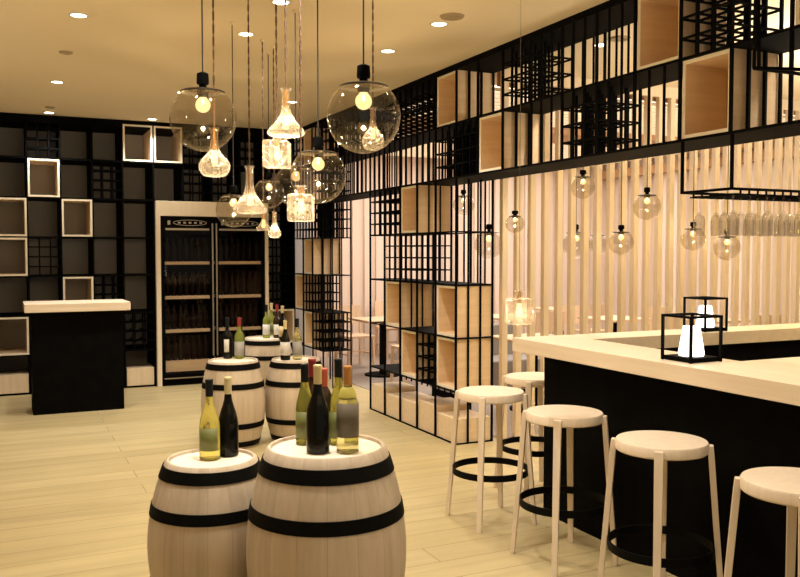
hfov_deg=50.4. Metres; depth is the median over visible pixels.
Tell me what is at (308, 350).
wall
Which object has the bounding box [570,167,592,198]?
globe pendant
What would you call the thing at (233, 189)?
socket
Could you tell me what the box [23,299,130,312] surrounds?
countertop
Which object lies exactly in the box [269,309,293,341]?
wooden box
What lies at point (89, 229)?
wooden box
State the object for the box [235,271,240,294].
wine bottle
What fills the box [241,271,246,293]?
wine bottle
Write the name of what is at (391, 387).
wooden block
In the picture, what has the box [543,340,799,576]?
bar counter
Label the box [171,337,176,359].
wine bottle
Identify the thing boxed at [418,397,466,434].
wooden block
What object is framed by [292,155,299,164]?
socket
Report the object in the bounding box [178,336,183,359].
wine bottle
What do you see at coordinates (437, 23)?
recessed light
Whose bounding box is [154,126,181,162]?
wooden box
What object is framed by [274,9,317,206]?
globe pendant
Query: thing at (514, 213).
globe pendant
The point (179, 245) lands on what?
wine bottle
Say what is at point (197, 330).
shelf
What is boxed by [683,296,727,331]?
lamp
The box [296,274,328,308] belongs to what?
wooden box
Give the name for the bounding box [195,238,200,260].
wine bottle
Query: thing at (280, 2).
recessed light
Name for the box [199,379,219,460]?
wine bottle
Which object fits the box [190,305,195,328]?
wine bottle
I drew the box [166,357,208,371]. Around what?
shelf
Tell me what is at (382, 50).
recessed light
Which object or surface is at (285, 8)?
pendant
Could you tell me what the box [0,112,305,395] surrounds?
shelving
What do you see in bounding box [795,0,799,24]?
wooden box
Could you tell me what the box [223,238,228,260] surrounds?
wine bottle
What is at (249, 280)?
wine bottle
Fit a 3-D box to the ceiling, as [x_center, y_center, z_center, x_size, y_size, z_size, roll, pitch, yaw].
[1.309,-1.872,6.067,12.800,0.100,15.000,-1,3,-25]
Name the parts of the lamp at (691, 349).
lamp shade, plate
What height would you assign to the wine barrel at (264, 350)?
0.705 m
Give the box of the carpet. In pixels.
[318,353,539,437]
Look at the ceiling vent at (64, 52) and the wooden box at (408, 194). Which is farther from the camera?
the wooden box at (408, 194)
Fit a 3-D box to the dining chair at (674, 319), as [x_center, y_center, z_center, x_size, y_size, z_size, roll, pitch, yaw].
[3.233,0.732,10.786,0.440,0.861,0.490,-1,3,-25]
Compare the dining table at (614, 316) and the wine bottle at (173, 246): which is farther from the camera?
the dining table at (614, 316)
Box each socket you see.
[196,72,208,86]
[229,186,237,193]
[265,172,272,178]
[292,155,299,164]
[312,136,323,149]
[357,64,369,80]
[486,224,490,230]
[580,170,585,175]
[618,225,623,230]
[644,187,649,193]
[724,229,729,234]
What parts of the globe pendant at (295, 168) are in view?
cord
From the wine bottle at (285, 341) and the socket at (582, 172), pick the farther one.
the wine bottle at (285, 341)
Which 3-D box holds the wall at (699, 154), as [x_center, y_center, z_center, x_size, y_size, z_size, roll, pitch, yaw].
[5.022,-0.510,12.686,0.100,3.190,6.100,-1,3,-25]
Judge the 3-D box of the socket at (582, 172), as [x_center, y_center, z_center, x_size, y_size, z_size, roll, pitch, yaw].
[1.567,-0.991,7.277,0.056,0.050,0.056,-1,3,-25]
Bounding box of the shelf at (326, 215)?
[294,200,351,388]
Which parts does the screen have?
rail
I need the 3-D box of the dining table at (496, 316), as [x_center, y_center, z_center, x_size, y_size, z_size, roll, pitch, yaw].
[1.485,0.748,11.683,0.700,0.750,0.700,-1,3,-25]
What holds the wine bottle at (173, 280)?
on the wine fridge
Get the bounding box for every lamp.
[661,313,722,363]
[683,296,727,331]
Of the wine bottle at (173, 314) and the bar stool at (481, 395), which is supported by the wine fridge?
the wine bottle at (173, 314)
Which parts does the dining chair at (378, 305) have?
leg, backrest, seat, leg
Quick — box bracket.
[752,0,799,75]
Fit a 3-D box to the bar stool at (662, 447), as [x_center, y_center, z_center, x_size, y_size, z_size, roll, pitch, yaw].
[1.173,1.072,3.829,0.464,0.790,0.464,-1,3,-25]
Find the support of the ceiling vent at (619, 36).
in the ceiling
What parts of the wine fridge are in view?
door, handle, handle, door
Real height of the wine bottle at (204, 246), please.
0.290 m
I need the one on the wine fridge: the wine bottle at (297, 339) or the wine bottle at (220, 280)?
the wine bottle at (220, 280)
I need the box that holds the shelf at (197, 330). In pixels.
[165,327,209,332]
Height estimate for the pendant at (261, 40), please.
1.401 m
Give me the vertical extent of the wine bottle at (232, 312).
0.290 m
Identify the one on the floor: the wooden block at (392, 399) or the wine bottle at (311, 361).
the wooden block at (392, 399)
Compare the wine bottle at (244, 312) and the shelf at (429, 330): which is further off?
the wine bottle at (244, 312)
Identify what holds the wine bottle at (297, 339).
on the wine barrel at (283, 380)
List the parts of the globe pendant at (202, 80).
cord, glass globe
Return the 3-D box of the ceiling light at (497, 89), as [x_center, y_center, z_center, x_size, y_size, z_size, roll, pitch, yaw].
[2.834,-1.960,9.873,5.500,0.050,1.812,-1,3,-25]
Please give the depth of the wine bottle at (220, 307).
10.66 m
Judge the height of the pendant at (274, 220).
1.452 m
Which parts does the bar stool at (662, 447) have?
leg, leg, seat, leg, leg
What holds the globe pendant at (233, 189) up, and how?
hanging from the ceiling
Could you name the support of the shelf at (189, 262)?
attached to the wine fridge
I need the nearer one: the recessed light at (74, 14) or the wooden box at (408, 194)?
the recessed light at (74, 14)
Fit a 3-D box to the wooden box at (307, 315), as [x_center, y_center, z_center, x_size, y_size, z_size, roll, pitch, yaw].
[-0.982,0.498,10.649,0.337,0.432,0.332,-1,3,-25]
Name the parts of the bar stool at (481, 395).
leg, leg, seat, leg, leg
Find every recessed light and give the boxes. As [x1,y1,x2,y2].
[49,80,64,83]
[68,12,89,17]
[236,32,255,36]
[270,0,291,5]
[379,49,396,52]
[429,21,448,26]
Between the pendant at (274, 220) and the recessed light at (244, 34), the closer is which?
the recessed light at (244, 34)
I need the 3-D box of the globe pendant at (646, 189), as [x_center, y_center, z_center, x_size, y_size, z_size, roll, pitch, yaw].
[2.204,-1.246,7.567,0.248,1.277,0.248,-1,3,-25]
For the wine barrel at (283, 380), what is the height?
0.705 m
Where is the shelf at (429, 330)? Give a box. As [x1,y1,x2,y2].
[369,178,493,444]
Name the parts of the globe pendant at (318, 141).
glass globe, cord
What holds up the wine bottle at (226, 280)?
on the wine fridge
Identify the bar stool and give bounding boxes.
[445,386,536,533]
[493,372,543,502]
[510,405,617,576]
[598,430,722,576]
[724,467,799,576]
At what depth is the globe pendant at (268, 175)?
6.65 m
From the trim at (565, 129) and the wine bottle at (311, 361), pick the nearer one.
the wine bottle at (311, 361)
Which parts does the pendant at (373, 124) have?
glass, cord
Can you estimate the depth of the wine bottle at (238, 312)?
10.76 m
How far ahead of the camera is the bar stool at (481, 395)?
5.08 m
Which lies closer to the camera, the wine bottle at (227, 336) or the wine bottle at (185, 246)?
the wine bottle at (227, 336)
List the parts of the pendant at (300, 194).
cord, glass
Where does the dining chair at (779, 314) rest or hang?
on the carpet
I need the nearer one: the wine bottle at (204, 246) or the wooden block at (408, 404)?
the wooden block at (408, 404)
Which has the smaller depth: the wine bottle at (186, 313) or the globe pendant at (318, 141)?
the globe pendant at (318, 141)
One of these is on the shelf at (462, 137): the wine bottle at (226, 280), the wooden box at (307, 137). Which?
the wooden box at (307, 137)
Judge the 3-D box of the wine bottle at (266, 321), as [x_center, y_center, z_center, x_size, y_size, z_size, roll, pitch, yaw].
[-1.459,0.358,9.279,0.080,0.365,0.081,0,2,0]
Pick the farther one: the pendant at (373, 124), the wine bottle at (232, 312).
the wine bottle at (232, 312)
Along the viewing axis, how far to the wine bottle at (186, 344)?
10.50 m
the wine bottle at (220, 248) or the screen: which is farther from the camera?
the wine bottle at (220, 248)
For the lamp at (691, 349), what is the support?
on the countertop at (635, 352)
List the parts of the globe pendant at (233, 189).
cord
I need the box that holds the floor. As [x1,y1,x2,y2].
[0,375,676,576]
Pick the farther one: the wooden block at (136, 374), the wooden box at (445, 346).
the wooden block at (136, 374)
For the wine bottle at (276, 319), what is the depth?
9.25 m
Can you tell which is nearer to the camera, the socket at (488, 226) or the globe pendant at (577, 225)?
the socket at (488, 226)
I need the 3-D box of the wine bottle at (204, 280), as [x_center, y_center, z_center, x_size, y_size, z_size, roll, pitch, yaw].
[-2.433,-0.062,10.588,0.072,0.290,0.072,-1,3,-25]
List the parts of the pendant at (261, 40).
cord, glass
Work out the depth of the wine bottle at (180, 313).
10.45 m
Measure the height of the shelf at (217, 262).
0.036 m
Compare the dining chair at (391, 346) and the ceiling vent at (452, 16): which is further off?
the dining chair at (391, 346)
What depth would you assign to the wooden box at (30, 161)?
9.77 m
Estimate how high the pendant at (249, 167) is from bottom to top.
1.339 m
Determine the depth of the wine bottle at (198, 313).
10.55 m
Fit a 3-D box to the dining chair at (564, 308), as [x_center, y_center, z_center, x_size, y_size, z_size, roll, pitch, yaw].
[2.494,0.685,11.885,0.440,0.861,0.490,-1,3,-25]
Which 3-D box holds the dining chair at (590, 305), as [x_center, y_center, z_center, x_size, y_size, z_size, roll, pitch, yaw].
[2.877,0.649,12.716,0.440,0.861,0.490,-1,3,-25]
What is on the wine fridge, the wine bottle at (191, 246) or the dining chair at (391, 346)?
the wine bottle at (191, 246)
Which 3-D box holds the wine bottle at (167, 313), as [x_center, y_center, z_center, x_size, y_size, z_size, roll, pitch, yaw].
[-2.845,0.355,10.412,0.072,0.290,0.072,-1,3,-25]
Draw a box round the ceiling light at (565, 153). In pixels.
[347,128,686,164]
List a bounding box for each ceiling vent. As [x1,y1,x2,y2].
[59,50,72,54]
[440,12,463,20]
[611,35,630,41]
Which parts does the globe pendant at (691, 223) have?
cord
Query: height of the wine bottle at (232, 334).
0.290 m
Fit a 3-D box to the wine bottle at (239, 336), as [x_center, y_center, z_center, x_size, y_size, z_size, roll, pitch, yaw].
[-1.391,0.429,7.356,0.085,0.355,0.085,0,2,0]
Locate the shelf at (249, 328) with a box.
[214,325,260,330]
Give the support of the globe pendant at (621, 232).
hanging from the ceiling
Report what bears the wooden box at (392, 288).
on the shelf at (429, 330)
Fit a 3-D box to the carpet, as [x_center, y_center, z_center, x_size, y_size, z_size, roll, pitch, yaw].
[2.271,1.136,11.462,5.980,0.006,6.100,-1,3,-25]
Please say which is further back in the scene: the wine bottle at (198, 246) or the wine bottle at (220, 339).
the wine bottle at (220, 339)
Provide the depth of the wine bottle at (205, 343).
10.60 m
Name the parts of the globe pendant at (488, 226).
cord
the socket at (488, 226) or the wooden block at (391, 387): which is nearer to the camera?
the socket at (488, 226)
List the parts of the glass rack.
rail, rail, rail, frame, rail, rail, rail, rail, rail, rail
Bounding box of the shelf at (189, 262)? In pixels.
[165,261,208,264]
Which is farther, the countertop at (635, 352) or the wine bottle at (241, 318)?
the wine bottle at (241, 318)
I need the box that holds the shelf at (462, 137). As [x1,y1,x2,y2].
[293,0,799,204]
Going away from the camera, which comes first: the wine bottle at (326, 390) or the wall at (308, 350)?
the wine bottle at (326, 390)
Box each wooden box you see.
[0,197,26,235]
[0,238,27,275]
[0,317,28,355]
[27,158,59,196]
[62,199,92,236]
[63,277,93,299]
[123,124,152,161]
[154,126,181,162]
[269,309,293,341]
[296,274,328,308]
[304,128,334,164]
[304,239,338,273]
[304,311,336,346]
[386,281,431,326]
[401,185,449,232]
[401,329,432,378]
[437,70,491,126]
[437,285,490,337]
[437,336,490,389]
[479,112,539,172]
[637,0,725,69]
[682,48,777,138]
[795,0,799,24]
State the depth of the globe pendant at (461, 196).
8.48 m
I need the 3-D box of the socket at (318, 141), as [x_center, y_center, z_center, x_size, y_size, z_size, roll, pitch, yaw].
[-0.392,-0.694,4.064,0.056,0.064,0.056,-1,3,-25]
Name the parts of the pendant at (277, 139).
glass, cord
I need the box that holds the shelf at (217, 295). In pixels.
[214,294,260,297]
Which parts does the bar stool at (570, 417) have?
leg, leg, seat, leg, leg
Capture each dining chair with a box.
[334,305,374,367]
[374,301,398,358]
[390,326,423,382]
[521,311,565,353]
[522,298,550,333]
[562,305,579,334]
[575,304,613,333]
[649,306,664,330]
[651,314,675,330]
[759,314,780,324]
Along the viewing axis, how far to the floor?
5.69 m
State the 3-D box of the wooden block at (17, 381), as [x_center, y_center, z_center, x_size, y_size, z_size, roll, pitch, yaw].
[-4.473,1.080,9.837,0.314,0.213,0.390,-1,3,-25]
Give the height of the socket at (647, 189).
0.060 m
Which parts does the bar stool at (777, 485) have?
leg, seat, leg, leg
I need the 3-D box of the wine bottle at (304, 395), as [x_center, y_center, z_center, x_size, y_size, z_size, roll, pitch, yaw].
[-0.394,0.478,3.519,0.077,0.335,0.077,-1,3,-12]
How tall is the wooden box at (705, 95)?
0.432 m
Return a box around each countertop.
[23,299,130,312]
[512,323,799,405]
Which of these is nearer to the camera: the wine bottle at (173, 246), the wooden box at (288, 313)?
the wine bottle at (173, 246)
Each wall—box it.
[298,138,311,355]
[311,170,314,355]
[314,156,589,356]
[613,140,784,331]
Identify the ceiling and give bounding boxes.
[0,0,799,163]
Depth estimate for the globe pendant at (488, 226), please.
7.98 m
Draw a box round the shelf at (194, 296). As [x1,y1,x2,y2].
[165,295,209,298]
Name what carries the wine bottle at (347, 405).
on the wine barrel at (333, 513)
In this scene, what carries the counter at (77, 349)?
on the floor
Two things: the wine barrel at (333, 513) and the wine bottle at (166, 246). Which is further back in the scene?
the wine bottle at (166, 246)
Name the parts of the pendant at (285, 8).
cord, glass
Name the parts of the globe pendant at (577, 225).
cord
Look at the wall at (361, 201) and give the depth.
14.15 m
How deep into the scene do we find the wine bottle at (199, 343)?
10.57 m
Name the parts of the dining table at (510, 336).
plate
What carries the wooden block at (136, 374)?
on the shelving at (119, 257)
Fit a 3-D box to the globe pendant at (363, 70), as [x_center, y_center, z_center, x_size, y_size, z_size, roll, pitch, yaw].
[-0.148,-1.127,3.427,0.300,1.159,0.300,-1,3,-25]
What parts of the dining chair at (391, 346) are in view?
leg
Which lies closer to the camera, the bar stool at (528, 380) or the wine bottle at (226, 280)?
the bar stool at (528, 380)
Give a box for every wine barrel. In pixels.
[147,448,259,576]
[201,357,264,448]
[245,335,292,386]
[246,434,405,576]
[265,355,322,440]
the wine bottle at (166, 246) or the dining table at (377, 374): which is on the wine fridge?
the wine bottle at (166, 246)
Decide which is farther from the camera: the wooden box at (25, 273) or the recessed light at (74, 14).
the wooden box at (25, 273)
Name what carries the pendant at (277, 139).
hanging from the ceiling
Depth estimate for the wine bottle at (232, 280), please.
10.71 m
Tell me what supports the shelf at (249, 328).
attached to the wine fridge
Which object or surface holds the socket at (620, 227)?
attached to the globe pendant at (621, 232)
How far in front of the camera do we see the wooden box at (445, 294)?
7.26 m
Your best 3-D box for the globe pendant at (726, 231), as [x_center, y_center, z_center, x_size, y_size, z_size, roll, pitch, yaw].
[3.084,-1.083,7.988,0.248,1.639,0.248,-1,3,-21]
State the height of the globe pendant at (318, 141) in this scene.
1.327 m
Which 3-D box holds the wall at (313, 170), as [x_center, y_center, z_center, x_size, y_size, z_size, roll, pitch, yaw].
[-1.468,-0.495,12.329,0.050,3.190,1.220,-1,3,-25]
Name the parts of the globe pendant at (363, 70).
glass globe, cord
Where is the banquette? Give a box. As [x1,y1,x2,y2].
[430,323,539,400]
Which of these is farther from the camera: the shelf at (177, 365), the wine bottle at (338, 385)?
the shelf at (177, 365)
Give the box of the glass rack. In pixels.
[680,134,799,201]
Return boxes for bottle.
[164,238,169,261]
[165,272,169,295]
[165,306,170,329]
[166,337,170,360]
[170,238,175,261]
[171,272,176,295]
[171,305,176,328]
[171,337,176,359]
[177,238,182,261]
[177,272,182,295]
[177,305,182,328]
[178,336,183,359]
[183,238,188,261]
[183,272,188,295]
[184,305,189,328]
[184,336,189,359]
[189,238,194,260]
[189,272,194,295]
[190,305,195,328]
[190,336,195,358]
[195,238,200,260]
[196,272,201,294]
[196,305,201,327]
[196,335,201,358]
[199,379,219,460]
[201,238,206,260]
[202,272,207,294]
[202,305,207,327]
[202,335,207,358]
[218,238,222,260]
[218,272,222,294]
[219,304,222,327]
[219,335,222,356]
[219,376,238,456]
[222,317,231,358]
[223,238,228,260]
[223,272,228,294]
[224,304,228,326]
[229,272,234,294]
[230,304,234,326]
[232,334,233,356]
[234,317,243,358]
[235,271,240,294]
[236,304,240,326]
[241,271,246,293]
[241,304,246,326]
[241,318,244,356]
[247,271,252,293]
[253,238,257,260]
[253,271,258,293]
[263,305,269,337]
[269,303,273,334]
[273,305,279,337]
[279,306,284,339]
[280,320,289,359]
[292,318,301,359]
[296,363,310,445]
[306,364,329,454]
[308,358,315,394]
[322,368,331,409]
[329,358,342,445]
[336,365,358,453]
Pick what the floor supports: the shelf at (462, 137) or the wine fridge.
the wine fridge
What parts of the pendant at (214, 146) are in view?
cord, glass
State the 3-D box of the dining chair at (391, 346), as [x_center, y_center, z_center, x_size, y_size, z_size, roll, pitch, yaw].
[0.172,0.743,10.528,0.440,0.861,0.490,-1,3,-25]
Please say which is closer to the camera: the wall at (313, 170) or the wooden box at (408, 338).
the wooden box at (408, 338)
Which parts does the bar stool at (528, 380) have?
leg, seat, leg, leg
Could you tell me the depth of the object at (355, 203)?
14.06 m
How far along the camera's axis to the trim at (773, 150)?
13.23 m
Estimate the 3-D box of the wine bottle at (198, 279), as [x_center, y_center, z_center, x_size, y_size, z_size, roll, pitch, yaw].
[-2.502,-0.061,10.556,0.072,0.290,0.072,-1,3,-25]
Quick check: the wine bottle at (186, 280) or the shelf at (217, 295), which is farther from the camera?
the shelf at (217, 295)
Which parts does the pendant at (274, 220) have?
cord, glass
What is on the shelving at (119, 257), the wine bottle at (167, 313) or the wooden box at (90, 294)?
the wooden box at (90, 294)
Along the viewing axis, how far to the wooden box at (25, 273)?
9.65 m
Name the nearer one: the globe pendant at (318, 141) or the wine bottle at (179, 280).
the globe pendant at (318, 141)
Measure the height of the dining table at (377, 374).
0.750 m
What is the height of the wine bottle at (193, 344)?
0.290 m
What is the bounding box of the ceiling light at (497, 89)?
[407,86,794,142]
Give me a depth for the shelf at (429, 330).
7.80 m
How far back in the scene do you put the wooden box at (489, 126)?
6.56 m
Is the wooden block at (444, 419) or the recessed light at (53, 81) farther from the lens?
the recessed light at (53, 81)
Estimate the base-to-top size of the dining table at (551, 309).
0.750 m
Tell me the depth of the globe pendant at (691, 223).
7.81 m
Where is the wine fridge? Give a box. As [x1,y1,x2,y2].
[155,201,268,386]
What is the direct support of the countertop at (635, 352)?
on the bar counter at (745, 432)
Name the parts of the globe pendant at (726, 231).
cord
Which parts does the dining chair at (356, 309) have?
backrest, leg, seat, leg, leg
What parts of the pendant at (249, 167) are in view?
cord, glass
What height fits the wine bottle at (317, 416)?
0.350 m
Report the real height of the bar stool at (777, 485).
0.790 m
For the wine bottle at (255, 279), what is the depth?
10.84 m
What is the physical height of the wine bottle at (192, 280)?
0.290 m
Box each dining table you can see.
[348,316,398,377]
[493,333,553,412]
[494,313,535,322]
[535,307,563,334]
[577,315,651,331]
[686,318,750,323]
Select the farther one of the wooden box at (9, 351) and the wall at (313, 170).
the wall at (313, 170)
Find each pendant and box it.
[169,0,236,151]
[198,0,229,176]
[216,22,250,226]
[232,0,266,213]
[256,39,270,230]
[259,52,283,208]
[262,0,290,168]
[267,0,304,137]
[268,46,280,237]
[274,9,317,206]
[287,0,314,221]
[290,0,345,203]
[326,0,400,153]
[362,0,383,150]
[453,190,474,215]
[474,181,498,252]
[505,45,532,324]
[505,177,524,232]
[563,168,590,251]
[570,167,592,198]
[608,73,633,252]
[633,158,660,219]
[681,151,705,250]
[714,146,740,258]
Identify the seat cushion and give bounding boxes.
[437,354,539,393]
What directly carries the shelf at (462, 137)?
hanging from the ceiling
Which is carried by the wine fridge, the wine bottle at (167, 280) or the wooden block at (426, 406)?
the wine bottle at (167, 280)
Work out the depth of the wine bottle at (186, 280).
10.47 m
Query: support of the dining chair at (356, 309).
on the carpet
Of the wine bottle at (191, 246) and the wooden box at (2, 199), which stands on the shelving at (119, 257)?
the wooden box at (2, 199)
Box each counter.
[23,299,130,414]
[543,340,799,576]
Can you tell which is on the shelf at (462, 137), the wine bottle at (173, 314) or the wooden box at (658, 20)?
the wooden box at (658, 20)
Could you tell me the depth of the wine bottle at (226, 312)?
10.70 m
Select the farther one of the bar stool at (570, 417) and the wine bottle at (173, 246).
the wine bottle at (173, 246)
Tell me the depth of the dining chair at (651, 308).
11.79 m
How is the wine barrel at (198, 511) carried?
on the floor
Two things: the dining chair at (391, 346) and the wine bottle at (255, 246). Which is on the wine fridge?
the wine bottle at (255, 246)
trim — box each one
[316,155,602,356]
[360,114,763,153]
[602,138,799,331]
[602,146,793,179]
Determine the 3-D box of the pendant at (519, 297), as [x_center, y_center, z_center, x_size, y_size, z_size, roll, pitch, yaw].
[0.572,-0.782,4.042,0.120,1.903,0.120,0,2,1]
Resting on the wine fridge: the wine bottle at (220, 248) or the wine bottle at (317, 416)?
the wine bottle at (220, 248)
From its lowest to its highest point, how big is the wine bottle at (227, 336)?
0.355 m
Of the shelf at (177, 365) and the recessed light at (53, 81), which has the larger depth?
the shelf at (177, 365)
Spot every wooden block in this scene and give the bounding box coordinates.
[0,370,28,393]
[126,363,153,385]
[372,381,414,412]
[386,391,428,420]
[402,396,433,426]
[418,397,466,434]
[437,410,489,442]
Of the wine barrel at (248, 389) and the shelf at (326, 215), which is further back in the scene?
the shelf at (326, 215)
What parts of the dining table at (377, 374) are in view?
plate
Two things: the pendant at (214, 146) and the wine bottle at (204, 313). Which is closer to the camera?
the pendant at (214, 146)
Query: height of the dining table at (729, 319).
0.750 m
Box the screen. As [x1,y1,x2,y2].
[497,70,799,437]
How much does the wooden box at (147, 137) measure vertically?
0.432 m
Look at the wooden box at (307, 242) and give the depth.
10.49 m
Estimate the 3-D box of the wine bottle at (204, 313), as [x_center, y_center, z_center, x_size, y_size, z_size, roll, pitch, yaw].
[-2.433,0.347,10.606,0.072,0.290,0.072,-1,3,-25]
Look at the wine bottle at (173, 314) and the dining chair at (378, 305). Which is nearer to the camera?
the wine bottle at (173, 314)
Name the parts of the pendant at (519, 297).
glass, cord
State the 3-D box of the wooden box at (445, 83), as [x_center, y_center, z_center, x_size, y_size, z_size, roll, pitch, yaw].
[0.551,-1.610,7.298,0.337,0.432,0.352,-1,3,-25]
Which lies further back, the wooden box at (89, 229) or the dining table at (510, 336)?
the wooden box at (89, 229)
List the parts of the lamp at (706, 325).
lamp shade, plate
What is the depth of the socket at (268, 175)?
6.65 m
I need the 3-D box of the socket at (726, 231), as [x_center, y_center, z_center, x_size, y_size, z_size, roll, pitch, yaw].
[3.084,-0.530,8.012,0.056,0.060,0.056,-1,3,-25]
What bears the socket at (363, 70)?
attached to the globe pendant at (363, 70)
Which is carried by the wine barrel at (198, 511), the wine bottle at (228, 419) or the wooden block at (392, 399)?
the wine bottle at (228, 419)
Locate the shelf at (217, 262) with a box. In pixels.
[214,261,260,263]
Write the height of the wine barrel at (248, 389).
0.722 m
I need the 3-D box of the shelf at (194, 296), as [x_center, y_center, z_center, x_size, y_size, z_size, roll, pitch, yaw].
[-2.661,0.102,10.544,0.536,0.036,0.298,-1,3,-25]
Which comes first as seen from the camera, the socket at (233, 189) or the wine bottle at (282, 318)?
the socket at (233, 189)
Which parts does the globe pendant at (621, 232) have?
cord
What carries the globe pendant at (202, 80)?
hanging from the ceiling
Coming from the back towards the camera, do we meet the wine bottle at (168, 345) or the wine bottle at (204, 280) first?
the wine bottle at (204, 280)
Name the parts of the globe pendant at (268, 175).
cord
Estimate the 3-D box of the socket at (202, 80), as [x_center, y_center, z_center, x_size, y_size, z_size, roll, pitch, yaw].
[-0.895,-0.944,3.857,0.056,0.072,0.056,-1,3,-25]

